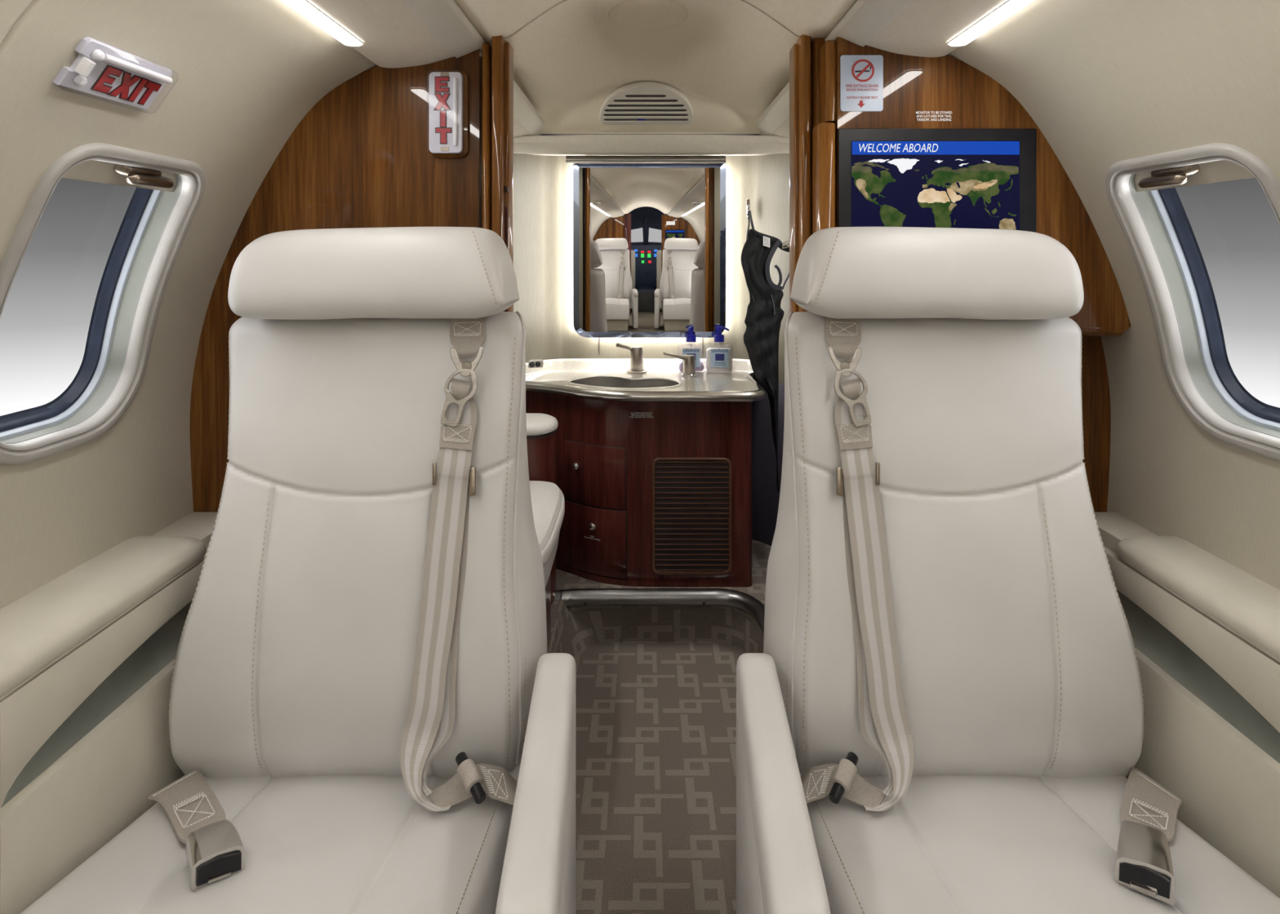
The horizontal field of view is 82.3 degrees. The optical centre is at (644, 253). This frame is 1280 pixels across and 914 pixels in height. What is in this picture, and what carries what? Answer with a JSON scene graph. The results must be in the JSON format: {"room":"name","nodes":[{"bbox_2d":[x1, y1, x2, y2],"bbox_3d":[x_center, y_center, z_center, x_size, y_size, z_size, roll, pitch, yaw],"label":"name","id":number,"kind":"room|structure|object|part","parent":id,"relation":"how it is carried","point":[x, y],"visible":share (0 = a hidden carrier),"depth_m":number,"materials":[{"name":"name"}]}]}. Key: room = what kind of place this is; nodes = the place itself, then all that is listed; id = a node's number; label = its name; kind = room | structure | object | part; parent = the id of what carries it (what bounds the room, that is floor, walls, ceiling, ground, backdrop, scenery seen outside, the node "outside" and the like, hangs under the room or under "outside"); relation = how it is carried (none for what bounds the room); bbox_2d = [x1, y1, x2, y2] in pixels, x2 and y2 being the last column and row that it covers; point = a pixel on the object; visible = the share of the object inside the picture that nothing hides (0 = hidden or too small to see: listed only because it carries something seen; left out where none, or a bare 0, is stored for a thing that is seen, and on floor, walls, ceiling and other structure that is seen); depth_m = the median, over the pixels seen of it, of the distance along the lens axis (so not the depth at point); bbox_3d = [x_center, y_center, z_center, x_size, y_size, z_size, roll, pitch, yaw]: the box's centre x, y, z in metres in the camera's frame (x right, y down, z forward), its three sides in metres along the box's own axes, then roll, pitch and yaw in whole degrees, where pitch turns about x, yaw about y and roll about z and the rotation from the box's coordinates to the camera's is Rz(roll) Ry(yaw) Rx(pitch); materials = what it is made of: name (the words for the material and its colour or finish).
{"room":"aircraft cabin","nodes":[
{"label":"aircraft cabin","id":0,"kind":"room"},
{"bbox_2d":[0,0,377,608],"bbox_3d":[-0.627,0.091,-1.650,0.334,0.859,7.940,0,0,0],"label":"wall","id":1,"kind":"structure","parent":0,"point":[249,72],"depth_m":1.00,"materials":[{"name":"plastic"}]},
{"bbox_2d":[0,142,205,465],"bbox_3d":[-0.748,0.063,0.981,0.191,0.410,0.305,0,0,0],"label":"window","id":2,"kind":"structure","parent":1,"relation":"in","point":[168,193],"depth_m":1.08,"materials":[{"name":"plastic"}]},
{"bbox_2d":[62,160,176,191],"bbox_3d":[-0.695,-0.117,0.978,0.030,0.050,0.274,0,0,0],"label":"shade","id":3,"kind":"object","parent":2,"relation":"attached to","point":[93,171],"depth_m":0.97,"materials":[{"name":"beige plastic"}]},
{"bbox_2d":[0,511,217,913],"bbox_3d":[-0.730,0.776,-1.316,0.115,0.688,5.168,0,0,0],"label":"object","id":4,"kind":"object","parent":1,"relation":"attached to","point":[87,656],"visible":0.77,"depth_m":0.91,"materials":[{"name":"beige leather"}]},
{"bbox_3d":[-0.683,0.858,1.014,0.016,0.524,0.493,0,0,0],"label":"panel","id":5,"kind":"part","parent":4,"relation":"part of","materials":[{"name":"beige leather"}]},
{"bbox_2d":[0,535,205,700],"bbox_3d":[-0.730,0.451,-1.383,0.115,0.037,5.035,0,0,0],"label":"cushion","id":6,"kind":"object","parent":4,"relation":"on","point":[45,630],"depth_m":0.92,"materials":[{"name":"beige leather"}]},
{"bbox_3d":[-0.683,0.529,0.984,0.016,0.115,0.433,0,0,0],"label":"panel","id":7,"kind":"part","parent":4,"relation":"part of","materials":[{"name":"beige leather"}]},
{"bbox_2d":[152,511,217,552],"bbox_3d":[-0.738,0.466,1.184,0.092,0.038,0.168,0,0,0],"label":"shelf","id":8,"kind":"object","parent":4,"relation":"attached to","point":[196,528],"depth_m":1.18,"materials":[{"name":"beige leather"}]},
{"bbox_2d":[53,36,178,113],"bbox_3d":[-0.605,-0.203,0.848,0.048,0.059,0.142,0,0,0],"label":"exit sign","id":9,"kind":"object","parent":1,"relation":"attached to","point":[100,68],"visible":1,"depth_m":0.83,"materials":[{"name":"white plastic"}]},
{"bbox_2d":[102,53,172,84],"bbox_3d":[-0.592,-0.215,0.856,0.008,0.008,0.111,0,0,0],"label":"lamp","id":10,"kind":"object","parent":9,"relation":"on","point":[126,68],"depth_m":0.85,"materials":[{"name":"white plastic"}]},
{"bbox_2d":[513,153,789,384],"bbox_3d":[0.014,0.348,1.817,1.364,1.329,0.942,0,0,0],"label":"wall","id":11,"kind":"structure","parent":0,"point":[543,184],"depth_m":2.27,"materials":[{"name":"plastic"}]},
{"bbox_2d":[525,358,753,375],"bbox_3d":[-0.009,0.346,2.222,0.737,0.035,0.123,0,0,0],"label":"backsplash","id":12,"kind":"structure","parent":11,"relation":"attached to","point":[562,364],"depth_m":2.27,"materials":[{"name":"stone"}]},
{"bbox_2d":[565,155,725,164],"bbox_3d":[0.003,-0.285,2.253,0.486,0.026,0.070,0,0,0],"label":"light bar","id":13,"kind":"object","parent":11,"relation":"attached to","point":[569,159],"visible":1,"depth_m":2.22,"materials":[{"name":"plastic"}]},
{"bbox_2d":[573,164,725,337],"bbox_3d":[0.015,-0.010,2.266,0.471,0.542,0.033,0,0,0],"label":"wall mirror","id":14,"kind":"object","parent":11,"relation":"attached to","point":[649,240],"visible":0.84,"depth_m":2.25,"materials":[{"name":"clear mirror"}]},
{"bbox_2d":[538,133,761,135],"bbox_3d":[0.014,-0.343,2.160,1.056,0.053,0.009,0,0,0],"label":"trim","id":15,"kind":"structure","parent":11,"relation":"attached to","point":[541,134],"depth_m":2.16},
{"bbox_2d":[513,134,789,155],"bbox_3d":[0.014,-0.316,2.162,1.443,0.055,0.273,0,0,0],"label":"valance","id":16,"kind":"object","parent":11,"relation":"attached to","point":[568,144],"visible":0.56,"depth_m":2.12,"materials":[{"name":"plastic"}]},
{"bbox_2d":[746,199,750,216],"bbox_3d":[0.317,-0.140,2.243,0.012,0.053,0.034,0,0,12],"label":"coat hook","id":17,"kind":"object","parent":11,"relation":"attached to","point":[748,201],"visible":0.73,"depth_m":2.25,"materials":[{"name":"silver metal"}]},
{"bbox_2d":[741,210,789,491],"bbox_3d":[0.334,0.275,2.110,0.166,0.808,0.152,0,0,36],"label":"garment","id":18,"kind":"object","parent":17,"relation":"hanging from","point":[764,315],"visible":0.98,"depth_m":2.08,"materials":[{"name":"black fabric"}]},
{"bbox_2d":[307,0,1007,137],"bbox_3d":[0.016,-0.398,-1.650,0.954,0.153,7.940,0,0,0],"label":"ceiling","id":19,"kind":"structure","parent":0,"point":[730,60],"depth_m":1.46,"materials":[{"name":"beige plastic"}]},
{"bbox_2d":[280,0,364,45],"bbox_3d":[-0.443,-0.319,-1.800,0.032,0.004,5.846,0,0,0],"label":"recessed light","id":20,"kind":"object","parent":19,"relation":"in","point":[305,8],"visible":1,"depth_m":1.00,"materials":[{"name":"white plastic"}]},
{"bbox_2d":[600,81,693,124],"bbox_3d":[0.004,-0.377,1.857,0.245,0.065,0.226,0,0,0],"label":"ceiling vent","id":21,"kind":"object","parent":19,"relation":"in","point":[641,103],"visible":1,"depth_m":1.86,"materials":[{"name":"plastic"}]},
{"bbox_2d":[607,0,688,31],"bbox_3d":[0.006,-0.468,1.437,0.160,0.013,0.171,0,0,0],"label":"ceiling hatch","id":22,"kind":"object","parent":19,"relation":"attached to","point":[634,15],"visible":1,"depth_m":1.44,"materials":[{"name":"beige plastic"}]},
{"bbox_2d":[946,0,1035,45],"bbox_3d":[0.475,-0.319,-1.800,0.032,0.004,5.846,0,0,0],"label":"recessed light","id":23,"kind":"object","parent":19,"relation":"in","point":[1009,7],"visible":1,"depth_m":1.00,"materials":[{"name":"white plastic"}]},
{"bbox_2d":[547,539,771,913],"bbox_3d":[0.014,0.947,-2.491,1.672,0.130,9.801,0,0,0],"label":"floor","id":24,"kind":"structure","parent":0,"point":[655,691],"depth_m":1.50,"materials":[{"name":"beige carpet"}]},
{"bbox_2d":[20,226,576,913],"bbox_3d":[-0.370,0.485,0.837,0.591,1.052,0.724,0,0,0],"label":"seat","id":25,"kind":"object","parent":24,"relation":"on","point":[370,712],"visible":1,"depth_m":1.00,"materials":[{"name":"beige leather"}]},
{"bbox_3d":[-0.460,0.675,0.791,0.022,0.007,0.003,0,0,-43],"label":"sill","id":26,"kind":"part","parent":25,"relation":"part of","materials":[{"name":"silver metal"}]},
{"bbox_2d":[22,763,520,913],"bbox_3d":[-0.416,0.754,0.790,0.480,0.232,0.620,0,0,0],"label":"seat cushion","id":27,"kind":"object","parent":25,"relation":"on","point":[220,838],"depth_m":0.86,"materials":[{"name":"beige leather"}]},
{"bbox_3d":[-0.406,0.455,1.090,0.516,0.721,0.209,0,0,0],"label":"backrest","id":28,"kind":"part","parent":25,"relation":"part of","materials":[{"name":"beige leather"}]},
{"bbox_3d":[-0.115,0.803,0.848,0.053,0.377,0.417,0,0,-3],"label":"armrest","id":29,"kind":"part","parent":25,"relation":"part of","materials":[{"name":"beige leather"}]},
{"bbox_2d":[190,35,513,511],"bbox_3d":[-0.515,0.314,1.295,0.554,1.397,0.082,0,0,0],"label":"wall","id":30,"kind":"structure","parent":24,"relation":"on","point":[360,157],"depth_m":1.27,"materials":[{"name":"brown wood"}]},
{"bbox_2d":[428,70,468,158],"bbox_3d":[-0.338,-0.240,1.255,0.064,0.150,0.030,0,0,0],"label":"exit sign","id":31,"kind":"object","parent":30,"relation":"attached to","point":[448,90],"visible":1,"depth_m":1.25,"materials":[{"name":"white plastic"}]},
{"bbox_2d":[453,77,457,145],"bbox_3d":[-0.322,-0.241,1.246,0.007,0.114,0.007,0,0,0],"label":"lamp","id":32,"kind":"object","parent":31,"relation":"attached to","point":[455,79],"depth_m":1.24,"materials":[{"name":"white plastic"}]},
{"bbox_2d":[400,0,544,135],"bbox_3d":[-0.306,-0.356,-1.740,0.054,0.035,7.760,0,0,0],"label":"trim","id":33,"kind":"structure","parent":30,"relation":"attached to","point":[444,19],"depth_m":1.17,"materials":[{"name":"plastic"}]},
{"bbox_3d":[-0.275,0.323,1.277,0.014,1.378,0.030,0,0,0],"label":"post","id":34,"kind":"part","parent":30,"relation":"part of","materials":[{"name":"brown wood"}]},
{"bbox_3d":[-0.254,0.314,1.279,0.018,1.397,0.050,0,0,0],"label":"post","id":35,"kind":"part","parent":30,"relation":"part of","materials":[{"name":"brown wood"}]},
{"bbox_3d":[-0.244,0.319,1.307,0.012,1.387,0.050,0,0,0],"label":"post","id":36,"kind":"part","parent":30,"relation":"part of","materials":[{"name":"brown wood"}]},
{"bbox_2d":[487,0,813,40],"bbox_3d":[0.016,-0.421,1.273,0.580,0.105,0.003,0,0,0],"label":"trim","id":37,"kind":"structure","parent":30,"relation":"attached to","point":[556,5],"depth_m":1.27,"materials":[{"name":"brown wood"}]},
{"bbox_2d":[525,413,558,604],"bbox_3d":[-0.348,0.652,1.877,0.250,0.459,0.159,0,0,0],"label":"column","id":38,"kind":"structure","parent":24,"relation":"on","point":[541,428],"depth_m":1.82,"materials":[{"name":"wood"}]},
{"bbox_2d":[529,480,564,653],"bbox_3d":[-0.355,0.777,1.571,0.352,0.466,0.441,0,0,0],"label":"seat","id":39,"kind":"object","parent":24,"relation":"on","point":[548,501],"visible":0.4,"depth_m":1.57,"materials":[{"name":"beige leather"}]},
{"bbox_2d":[525,391,752,586],"bbox_3d":[-0.044,0.632,2.103,0.659,0.498,0.344,0,0,0],"label":"vanity cabinet","id":40,"kind":"object","parent":24,"relation":"on","point":[655,494],"visible":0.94,"depth_m":1.94,"materials":[{"name":"brown wood"}]},
{"bbox_3d":[-0.189,0.580,1.995,0.020,0.020,0.018,0,0,0],"label":"knob","id":41,"kind":"part","parent":40,"relation":"part of","materials":[{"name":"silver metal"}]},
{"bbox_3d":[-0.140,0.732,1.963,0.020,0.020,0.018,0,0,0],"label":"knob","id":42,"kind":"part","parent":40,"relation":"part of","materials":[{"name":"silver metal"}]},
{"bbox_3d":[-0.138,0.774,1.978,0.194,0.177,0.017,0,0,27],"label":"door","id":43,"kind":"part","parent":40,"relation":"part of","materials":[{"name":"brown wood"}]},
{"bbox_3d":[-0.139,0.599,1.978,0.193,0.162,0.017,0,0,27],"label":"door","id":44,"kind":"part","parent":40,"relation":"part of","materials":[{"name":"brown wood"}]},
{"bbox_2d":[525,358,764,402],"bbox_3d":[-0.011,0.358,2.086,0.742,0.059,0.395,0,0,0],"label":"countertop","id":45,"kind":"structure","parent":40,"relation":"on","point":[555,376],"depth_m":2.06,"materials":[{"name":"stone"}]},
{"bbox_2d":[528,358,544,368],"bbox_3d":[-0.314,0.319,2.128,0.041,0.020,0.065,0,0,0],"label":"wall outlet","id":46,"kind":"object","parent":45,"relation":"attached to","point":[534,362],"visible":1,"depth_m":2.10,"materials":[{"name":"plastic"}]},
{"bbox_3d":[-0.314,0.319,2.105,0.042,0.019,0.005,0,0,-19],"label":"plate","id":47,"kind":"part","parent":46,"relation":"part of","materials":[{"name":"plastic"}]},
{"bbox_2d":[570,377,678,387],"bbox_3d":[-0.057,0.419,2.039,0.302,0.111,0.176,0,0,13],"label":"basin","id":48,"kind":"object","parent":45,"relation":"in","point":[599,381],"visible":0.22,"depth_m":2.11,"materials":[{"name":"metal"}]},
{"bbox_2d":[615,342,646,373],"bbox_3d":[-0.035,0.313,2.198,0.060,0.095,0.108,0,0,29],"label":"tap","id":49,"kind":"object","parent":45,"relation":"on","point":[636,352],"visible":1,"depth_m":2.20,"materials":[{"name":"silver metal"}]},
{"bbox_3d":[-0.057,0.282,2.191,0.013,0.033,0.075,0,0,43],"label":"lever","id":50,"kind":"part","parent":49,"relation":"part of","materials":[{"name":"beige metal"}]},
{"bbox_2d":[662,351,697,377],"bbox_3d":[0.109,0.323,2.134,0.050,0.077,0.120,0,0,40],"label":"tap","id":51,"kind":"object","parent":45,"relation":"on","point":[689,360],"visible":1,"depth_m":2.14,"materials":[{"name":"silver metal"}]},
{"bbox_3d":[0.089,0.299,2.125,0.082,0.030,0.009,0,0,-33],"label":"lever","id":52,"kind":"part","parent":51,"relation":"part of","materials":[{"name":"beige metal"}]},
{"bbox_2d":[677,325,704,372],"bbox_3d":[0.141,0.291,2.235,0.081,0.140,0.050,0,0,0],"label":"pump bottle","id":53,"kind":"object","parent":45,"relation":"on","point":[691,336],"visible":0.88,"depth_m":2.22,"materials":[{"name":"plastic"}]},
{"bbox_2d":[705,325,733,373],"bbox_3d":[0.227,0.291,2.230,0.083,0.141,0.042,0,0,0],"label":"pump bottle","id":54,"kind":"object","parent":45,"relation":"on","point":[717,359],"visible":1,"depth_m":2.21,"materials":[{"name":"plastic"}]},
{"bbox_2d":[714,362,725,365],"bbox_3d":[0.227,0.334,2.209,0.035,0.009,0.001,0,0,0],"label":"print","id":55,"kind":"object","parent":54,"relation":"attached to","point":[715,363],"depth_m":2.21},
{"bbox_2d":[652,457,731,574],"bbox_3d":[0.124,0.695,1.933,0.210,0.308,0.005,0,0,0],"label":"grille","id":56,"kind":"object","parent":40,"relation":"attached to","point":[691,497],"depth_m":1.93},
{"bbox_2d":[555,588,764,636],"bbox_3d":[0.034,0.889,1.840,0.727,0.043,0.275,0,0,24],"label":"metal rail","id":57,"kind":"object","parent":24,"relation":"on","point":[745,602],"visible":0.67,"depth_m":1.87,"materials":[{"name":"metal"}]},
{"bbox_2d":[789,34,1130,511],"bbox_3d":[0.543,0.314,1.266,0.561,1.397,0.140,0,0,0],"label":"wall","id":58,"kind":"structure","parent":24,"relation":"on","point":[912,84],"depth_m":1.20,"materials":[{"name":"brown wood"}]},
{"bbox_3d":[0.269,0.320,1.309,0.013,1.384,0.050,0,0,0],"label":"post","id":59,"kind":"part","parent":58,"relation":"part of","materials":[{"name":"brown wood"}]},
{"bbox_3d":[0.278,0.314,1.281,0.017,1.397,0.050,0,0,0],"label":"post","id":60,"kind":"part","parent":58,"relation":"part of","materials":[{"name":"brown wood"}]},
{"bbox_3d":[0.304,0.318,1.289,0.024,1.388,0.050,0,0,0],"label":"post","id":61,"kind":"part","parent":58,"relation":"part of","materials":[{"name":"brown wood"}]},
{"bbox_3d":[0.300,0.217,1.226,0.029,0.866,0.060,0,0,0],"label":"post","id":62,"kind":"part","parent":58,"relation":"part of","materials":[{"name":"brown wood"}]},
{"bbox_3d":[0.309,-0.287,1.236,0.019,0.136,0.060,0,0,0],"label":"post","id":63,"kind":"part","parent":58,"relation":"part of","materials":[{"name":"brown wood"}]},
{"bbox_2d":[756,0,912,135],"bbox_3d":[0.338,-0.356,-1.740,0.054,0.035,7.760,0,0,0],"label":"trim","id":64,"kind":"structure","parent":58,"relation":"attached to","point":[865,19],"depth_m":1.14,"materials":[{"name":"plastic"}]},
{"bbox_2d":[840,54,883,111],"bbox_3d":[0.355,-0.279,1.198,0.070,0.092,0.002,0,0,0],"label":"placard","id":65,"kind":"object","parent":58,"relation":"attached to","point":[861,76],"visible":1,"depth_m":1.20,"materials":[{"name":"white plastic"}]},
{"bbox_2d":[915,111,951,121],"bbox_3d":[0.474,-0.225,1.199,0.059,0.016,0.001,0,0,0],"label":"notice","id":66,"kind":"object","parent":58,"relation":"attached to","point":[918,116],"visible":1,"depth_m":1.20,"materials":[{"name":"white paint"}]},
{"bbox_2d":[837,128,1035,232],"bbox_3d":[0.478,-0.104,1.197,0.324,0.200,0.005,0,0,0],"label":"wall monitor","id":67,"kind":"object","parent":58,"relation":"attached to","point":[965,178],"visible":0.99,"depth_m":1.20,"materials":[{"name":"black plastic"}]},
{"bbox_3d":[0.557,-0.114,1.244,0.482,0.483,0.088,0,0,0],"label":"panel","id":68,"kind":"part","parent":58,"relation":"part of","materials":[{"name":"brown wood"}]},
{"bbox_3d":[0.551,0.322,1.305,0.546,1.376,0.030,0,0,0],"label":"panel","id":69,"kind":"part","parent":58,"relation":"part of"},
{"bbox_2d":[736,226,1279,913],"bbox_3d":[0.402,0.485,0.837,0.591,1.052,0.724,0,0,0],"label":"seat","id":70,"kind":"object","parent":24,"relation":"on","point":[940,711],"visible":1,"depth_m":1.00,"materials":[{"name":"beige leather"}]},
{"bbox_3d":[0.147,0.803,0.848,0.053,0.377,0.417,0,0,3],"label":"armrest","id":71,"kind":"part","parent":70,"relation":"part of","materials":[{"name":"beige leather"}]},
{"bbox_3d":[0.438,0.455,1.090,0.516,0.721,0.209,0,0,0],"label":"backrest","id":72,"kind":"part","parent":70,"relation":"part of","materials":[{"name":"beige leather"}]},
{"bbox_2d":[799,769,1279,913],"bbox_3d":[0.448,0.754,0.790,0.480,0.232,0.620,0,0,0],"label":"seat cushion","id":73,"kind":"object","parent":70,"relation":"on","point":[888,842],"depth_m":0.86,"materials":[{"name":"beige leather"}]},
{"bbox_3d":[0.526,0.671,0.771,0.023,0.007,0.003,0,0,42],"label":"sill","id":74,"kind":"part","parent":70,"relation":"part of","materials":[{"name":"silver metal"}]},
{"bbox_2d":[946,0,1279,590],"bbox_3d":[0.657,0.092,-1.650,0.329,0.855,7.940,0,0,0],"label":"wall","id":75,"kind":"structure","parent":0,"point":[1105,83],"depth_m":1.02,"materials":[{"name":"fabric"}]},
{"bbox_2d":[751,378,784,546],"bbox_3d":[0.529,0.634,1.833,0.103,0.493,1.026,0,0,-24],"label":"dado","id":76,"kind":"object","parent":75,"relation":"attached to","point":[765,496],"visible":0.09,"depth_m":2.22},
{"bbox_2d":[1094,511,1279,898],"bbox_3d":[0.771,0.776,-1.316,0.097,0.688,5.168,0,0,0],"label":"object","id":77,"kind":"object","parent":75,"relation":"attached to","point":[1205,631],"visible":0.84,"depth_m":0.96,"materials":[{"name":"beige leather"}]},
{"bbox_2d":[1094,511,1156,553],"bbox_3d":[0.779,0.466,1.184,0.074,0.038,0.168,0,0,0],"label":"shelf","id":78,"kind":"object","parent":77,"relation":"attached to","point":[1115,529],"depth_m":1.18,"materials":[{"name":"beige leather"}]},
{"bbox_3d":[0.733,0.529,0.984,0.016,0.115,0.433,0,0,0],"label":"panel","id":79,"kind":"part","parent":77,"relation":"part of","materials":[{"name":"beige leather"}]},
{"bbox_2d":[1115,535,1279,662],"bbox_3d":[0.771,0.451,-1.383,0.097,0.037,5.035,0,0,0],"label":"armrest","id":80,"kind":"object","parent":77,"relation":"on","point":[1242,608],"depth_m":0.97,"materials":[{"name":"beige leather"}]},
{"bbox_3d":[0.733,0.858,1.014,0.016,0.524,0.493,0,0,0],"label":"panel","id":81,"kind":"part","parent":77,"relation":"part of","materials":[{"name":"beige leather"}]},
{"bbox_2d":[1105,142,1279,462],"bbox_3d":[0.780,0.063,0.981,0.191,0.410,0.305,0,0,0],"label":"window","id":82,"kind":"structure","parent":75,"relation":"in","point":[1144,197],"depth_m":1.09,"materials":[{"name":"plastic"}]},
{"bbox_2d":[1134,160,1255,191],"bbox_3d":[0.727,-0.117,0.978,0.030,0.050,0.274,0,0,0],"label":"shade","id":83,"kind":"object","parent":82,"relation":"attached to","point":[1218,171],"depth_m":0.97,"materials":[{"name":"beige plastic"}]}
]}

